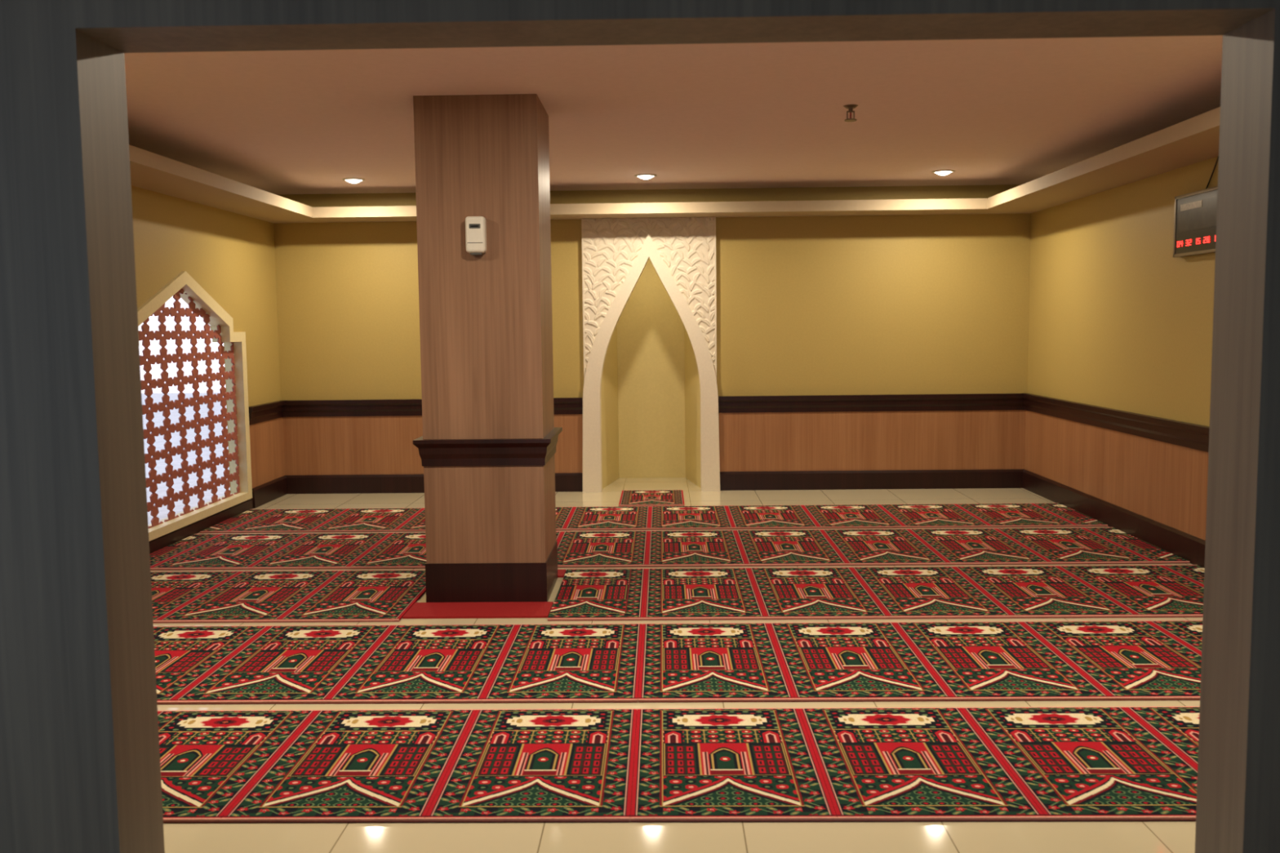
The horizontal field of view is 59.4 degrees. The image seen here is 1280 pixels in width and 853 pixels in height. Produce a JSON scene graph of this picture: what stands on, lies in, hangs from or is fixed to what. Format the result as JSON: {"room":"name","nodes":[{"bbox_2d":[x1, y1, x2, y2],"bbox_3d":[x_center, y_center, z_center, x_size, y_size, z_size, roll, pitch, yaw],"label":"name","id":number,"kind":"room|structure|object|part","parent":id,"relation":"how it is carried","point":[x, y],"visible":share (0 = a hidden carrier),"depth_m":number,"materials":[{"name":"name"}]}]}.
{"room":"mosque","nodes":[
{"label":"mosque","id":0,"kind":"room"},
{"bbox_2d":[131,185,280,493],"bbox_3d":[-3.450,-0.390,6.369,0.150,2.720,7.780,-1,5,1],"label":"wall","id":1,"kind":"structure","parent":0,"point":[231,255],"depth_m":8.99,"materials":[{"name":"yellow paint"}]},
{"bbox_2d":[138,288,221,335],"bbox_3d":[-3.392,-0.869,8.223,0.012,0.396,1.572,-1,5,1],"label":"lattice","id":2,"kind":"object","parent":1,"relation":"attached to","point":[172,311],"depth_m":8.24,"materials":[{"name":"brown wood"}]},
{"bbox_2d":[138,333,239,528],"bbox_3d":[-3.382,-0.003,8.300,0.012,1.344,2.096,-1,5,1],"label":"lattice screen","id":3,"kind":"object","parent":1,"relation":"attached to","point":[152,359],"visible":0.76,"depth_m":8.35,"materials":[{"name":"brown wood"}]},
{"bbox_2d":[137,271,252,541],"bbox_3d":[-3.382,-0.215,8.281,0.145,1.850,2.260,-1,5,1],"label":"frame","id":4,"kind":"object","parent":1,"relation":"attached to","point":[184,281],"visible":0.53,"depth_m":9.02,"materials":[{"name":"paint"}]},
{"bbox_2d":[149,475,287,554],"bbox_3d":[-3.296,0.672,8.796,0.040,0.170,3.130,-1,5,1],"label":"baseboard","id":5,"kind":"structure","parent":1,"relation":"attached to","point":[196,527],"depth_m":8.96,"materials":[{"name":"brown wood"}]},
{"bbox_2d":[248,417,284,499],"bbox_3d":[-3.287,0.287,9.901,0.020,0.740,0.860,-1,5,1],"label":"wall panel","id":6,"kind":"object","parent":1,"relation":"attached to","point":[266,437],"depth_m":9.86,"materials":[{"name":"laminate"}]},
{"bbox_2d":[248,400,286,425],"bbox_3d":[-3.274,-0.126,9.864,0.055,0.150,0.860,-1,5,1],"label":"trim rail","id":7,"kind":"object","parent":1,"relation":"attached to","point":[260,413],"visible":1,"depth_m":9.79,"materials":[{"name":"brown wood"}]},
{"bbox_2d":[273,184,1031,428],"bbox_3d":[0.101,-0.775,10.247,7.200,2.720,0.150,-1,5,1],"label":"wall","id":8,"kind":"structure","parent":0,"point":[904,304],"depth_m":10.13,"materials":[{"name":"yellow paint"}]},
{"bbox_2d":[282,413,582,475],"bbox_3d":[-1.904,0.237,10.291,2.770,0.740,0.020,-1,5,1],"label":"wainscot panel","id":9,"kind":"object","parent":8,"relation":"attached to","point":[313,445],"depth_m":10.29,"materials":[{"name":"laminate"}]},
{"bbox_2d":[283,397,582,417],"bbox_3d":[-1.909,-0.175,10.237,2.770,0.150,0.055,-1,5,1],"label":"trim rail","id":10,"kind":"object","parent":8,"relation":"attached to","point":[562,406],"visible":0.54,"depth_m":10.23,"materials":[{"name":"brown wood"}]},
{"bbox_2d":[284,472,582,493],"bbox_3d":[-1.901,0.522,10.306,2.770,0.170,0.040,-1,5,1],"label":"baseboard","id":11,"kind":"structure","parent":8,"relation":"attached to","point":[565,482],"depth_m":10.30,"materials":[{"name":"brown wood"}]},
{"bbox_2d":[718,409,1025,471],"bbox_3d":[2.115,0.200,10.209,2.790,0.740,0.020,-1,5,1],"label":"wall panel","id":12,"kind":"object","parent":8,"relation":"attached to","point":[916,440],"depth_m":10.19,"materials":[{"name":"laminate"}]},
{"bbox_2d":[720,469,1023,490],"bbox_3d":[2.118,0.485,10.225,2.790,0.170,0.040,-1,5,1],"label":"baseboard","id":13,"kind":"structure","parent":8,"relation":"attached to","point":[955,478],"depth_m":10.21,"materials":[{"name":"brown wood"}]},
{"bbox_2d":[718,393,1025,413],"bbox_3d":[2.110,-0.212,10.155,2.790,0.150,0.055,-1,5,1],"label":"trim rail","id":14,"kind":"object","parent":8,"relation":"attached to","point":[957,402],"visible":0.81,"depth_m":10.14,"materials":[{"name":"brown wood"}]},
{"bbox_2d":[124,35,1222,194],"bbox_3d":[0.008,-1.824,6.148,7.200,0.100,8.130,-1,5,1],"label":"ceiling","id":15,"kind":"structure","parent":0,"point":[1001,111],"depth_m":6.28,"materials":[{"name":"paint"}]},
{"bbox_2d":[342,177,364,183],"bbox_3d":[-2.333,-1.999,9.145,0.180,0.032,0.180,-1,5,1],"label":"recessed light","id":16,"kind":"object","parent":15,"relation":"in","point":[353,180],"visible":1,"depth_m":9.10,"materials":[{"name":"white plastic"}]},
{"bbox_2d":[635,173,657,179],"bbox_3d":[0.046,-2.021,9.097,0.180,0.032,0.180,-1,5,1],"label":"recessed light","id":17,"kind":"object","parent":15,"relation":"in","point":[645,176],"visible":1,"depth_m":9.05,"materials":[{"name":"white plastic"}]},
{"bbox_2d":[843,104,857,121],"bbox_3d":[1.182,-1.758,6.297,0.084,0.083,0.084,-1,5,1],"label":"sprinkler","id":18,"kind":"object","parent":15,"relation":"attached to","point":[850,107],"visible":1,"depth_m":6.29,"materials":[{"name":"metal"}]},
{"bbox_2d":[932,169,955,175],"bbox_3d":[2.446,-2.043,9.048,0.180,0.032,0.180,-1,5,1],"label":"recessed light","id":19,"kind":"object","parent":15,"relation":"in","point":[942,172],"visible":1,"depth_m":9.01,"materials":[{"name":"white plastic"}]},
{"bbox_2d":[128,106,1220,222],"bbox_3d":[0.012,-1.567,6.196,6.800,0.090,7.780,-1,5,1],"label":"cornice","id":20,"kind":"structure","parent":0,"point":[1194,140],"depth_m":8.60,"materials":[{"name":"paint"}]},
{"bbox_2d":[150,477,1203,852],"bbox_3d":[-0.001,1.171,4.322,7.200,0.100,14.400,-1,5,1],"label":"floor","id":21,"kind":"structure","parent":0,"point":[895,837],"depth_m":3.38,"materials":[{"name":"beige tile"}]},
{"bbox_2d":[150,569,426,622],"bbox_3d":[-2.273,0.955,6.381,2.089,0.011,1.190,-1,5,1],"label":"carpet","id":22,"kind":"object","parent":21,"relation":"on","point":[366,595],"visible":0.6,"depth_m":6.31,"materials":[{"name":"carpet"}]},
{"bbox_2d":[402,601,553,618],"bbox_3d":[-0.853,0.977,5.970,0.756,0.010,0.302,-1,5,1],"label":"carpet strip","id":23,"kind":"object","parent":21,"relation":"on","point":[514,609],"visible":1,"depth_m":5.94,"materials":[{"name":"red carpet"}]},
{"bbox_2d":[425,541,557,602],"bbox_3d":[-0.832,0.829,6.427,0.662,0.225,0.632,-1,5,1],"label":"plinth","id":24,"kind":"object","parent":21,"relation":"on","point":[444,582],"visible":0.78,"depth_m":6.11,"materials":[{"name":"brown wood"}]},
{"bbox_2d":[413,93,555,563],"bbox_3d":[-0.846,-0.414,6.316,0.650,2.720,0.620,-1,5,1],"label":"shaft","id":25,"kind":"object","parent":24,"relation":"on","point":[486,324],"visible":0.86,"depth_m":6.00,"materials":[{"name":"laminate"}]},
{"bbox_2d":[465,216,486,255],"bbox_3d":[-0.864,-1.005,5.912,0.104,0.200,0.079,-1,5,1],"label":"dispenser","id":26,"kind":"object","parent":25,"relation":"attached to","point":[475,226],"visible":1,"depth_m":5.88,"materials":[{"name":"white plastic"}]},
{"bbox_2d":[469,223,479,228],"bbox_3d":[-0.865,-1.049,5.874,0.060,0.025,0.007,-1,5,1],"label":"vent","id":27,"kind":"object","parent":26,"relation":"attached to","point":[471,225],"depth_m":5.87,"materials":[{"name":"grey plastic"}]},
{"bbox_2d":[413,426,562,466],"bbox_3d":[-0.840,0.112,6.363,0.740,0.145,0.710,-1,5,1],"label":"column molding","id":28,"kind":"structure","parent":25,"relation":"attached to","point":[504,451],"depth_m":6.04,"materials":[{"name":"brown wood"}]},
{"bbox_2d":[557,568,566,577],"bbox_3d":[-0.836,0.898,6.844,0.756,0.010,0.182,-1,5,1],"label":"carpet strip","id":29,"kind":"object","parent":21,"relation":"on","point":[561,573],"visible":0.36,"depth_m":6.81,"materials":[{"name":"red carpet"}]},
{"bbox_2d":[581,217,719,492],"bbox_3d":[0.099,-0.676,10.572,1.250,2.465,0.981,-1,5,1],"label":"niche","id":30,"kind":"object","parent":21,"relation":"on","point":[651,397],"visible":1,"depth_m":10.18,"materials":[{"name":"paint"}]},
{"bbox_2d":[618,489,684,506],"bbox_3d":[0.105,0.623,9.808,0.552,0.011,0.852,-1,5,1],"label":"mat","id":31,"kind":"object","parent":21,"relation":"on","point":[638,497],"visible":1,"depth_m":9.75,"materials":[{"name":"carpet"}]},
{"bbox_2d":[200,502,1107,533],"bbox_3d":[0.086,0.713,8.803,6.711,0.011,1.030,-1,5,1],"label":"carpet","id":32,"kind":"object","parent":21,"relation":"on","point":[1032,514],"visible":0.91,"depth_m":8.71,"materials":[{"name":"carpet"}]},
{"bbox_2d":[149,527,1190,570],"bbox_3d":[0.062,0.820,7.609,6.711,0.011,1.190,-1,5,1],"label":"carpet","id":33,"kind":"object","parent":21,"relation":"on","point":[1053,545],"visible":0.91,"depth_m":7.51,"materials":[{"name":"carpet"}]},
{"bbox_2d":[153,620,1202,704],"bbox_3d":[0.013,1.047,5.064,6.711,0.011,1.160,-1,5,1],"label":"carpet","id":34,"kind":"object","parent":21,"relation":"on","point":[1121,660],"visible":0.8,"depth_m":4.98,"materials":[{"name":"carpet"}]},
{"bbox_2d":[157,706,1199,822],"bbox_3d":[-0.010,1.152,3.897,6.711,0.011,0.985,-1,5,1],"label":"carpet","id":35,"kind":"object","parent":21,"relation":"on","point":[1131,763],"visible":0.84,"depth_m":3.81,"materials":[{"name":"carpet"}]},
{"bbox_2d":[547,564,1204,621],"bbox_3d":[1.465,0.921,6.305,3.856,0.011,1.190,-1,5,1],"label":"carpet","id":36,"kind":"object","parent":21,"relation":"on","point":[1107,591],"visible":0.87,"depth_m":6.22,"materials":[{"name":"carpet"}]},
{"bbox_2d":[1027,156,1218,426],"bbox_3d":[3.523,-0.454,6.227,0.200,2.720,7.780,-1,5,1],"label":"wall","id":37,"kind":"structure","parent":0,"point":[1117,321],"depth_m":7.99,"materials":[{"name":"yellow paint"}]},
{"bbox_2d":[1022,469,1205,568],"bbox_3d":[3.417,0.817,6.343,0.040,0.170,7.780,-1,5,1],"label":"baseboard","id":38,"kind":"structure","parent":37,"relation":"attached to","point":[1190,548],"depth_m":7.97,"materials":[{"name":"brown wood"}]},
{"bbox_2d":[1024,409,1208,540],"bbox_3d":[3.424,0.533,6.317,0.020,0.740,7.780,-1,5,1],"label":"wall panel","id":39,"kind":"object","parent":37,"relation":"attached to","point":[1166,483],"depth_m":7.97,"materials":[{"name":"laminate"}]},
{"bbox_2d":[1022,393,1209,452],"bbox_3d":[3.402,0.120,6.281,0.055,0.150,7.780,-1,5,1],"label":"trim rail","id":40,"kind":"object","parent":37,"relation":"attached to","point":[1193,436],"visible":0.53,"depth_m":7.90,"materials":[{"name":"brown wood"}]},
{"bbox_2d":[1173,155,1218,257],"bbox_3d":[3.400,-1.322,6.699,0.050,0.567,0.810,-1,5,1],"label":"wall clock","id":41,"kind":"object","parent":37,"relation":"attached to","point":[1195,212],"visible":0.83,"depth_m":6.83,"materials":[{"name":"black plastic"}]},
{"bbox_3d":[3.381,-1.354,6.882,0.004,0.040,0.280,-1,5,1],"label":"caption plate","id":42,"kind":"part","parent":41,"relation":"part of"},
{"bbox_3d":[3.382,-1.278,6.703,0.007,0.180,0.690,-1,5,1],"label":"picture panel","id":43,"kind":"part","parent":41,"relation":"part of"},
{"bbox_3d":[-0.053,-0.068,2.340,7.200,2.720,0.170,-1,5,1],"label":"wall","id":44,"kind":"structure","parent":0,"visible":0},
{"bbox_2d":[0,0,164,852],"bbox_3d":[-1.236,0.109,2.364,0.300,2.390,0.200,-1,5,1],"label":"door frame","id":45,"kind":"structure","parent":44,"relation":"attached to","point":[80,769],"depth_m":2.28,"materials":[{"name":"laminate"}]},
{"bbox_2d":[73,0,1275,53],"bbox_3d":[0.056,-0.944,2.244,2.307,0.300,0.200,-1,5,1],"label":"header","id":46,"kind":"object","parent":44,"relation":"attached to","point":[127,26],"visible":1,"depth_m":2.18,"materials":[{"name":"laminate"}]},
{"bbox_2d":[1195,0,1279,852],"bbox_3d":[1.370,0.085,2.311,0.300,2.390,0.200,-1,5,1],"label":"door frame","id":47,"kind":"structure","parent":44,"relation":"attached to","point":[1237,810],"depth_m":2.27,"materials":[{"name":"laminate"}]},
{"label":"outside","id":48,"kind":"structure","parent":0,"visible":0},
{"bbox_2d":[141,392,230,524],"bbox_3d":[-16.633,0.957,10.452,26.300,0.100,40.000,-1,5,1],"label":"window pane","id":49,"kind":"structure","parent":48,"point":[158,418],"depth_m":15.40,"materials":[{"name":"white glass"}]}
]}

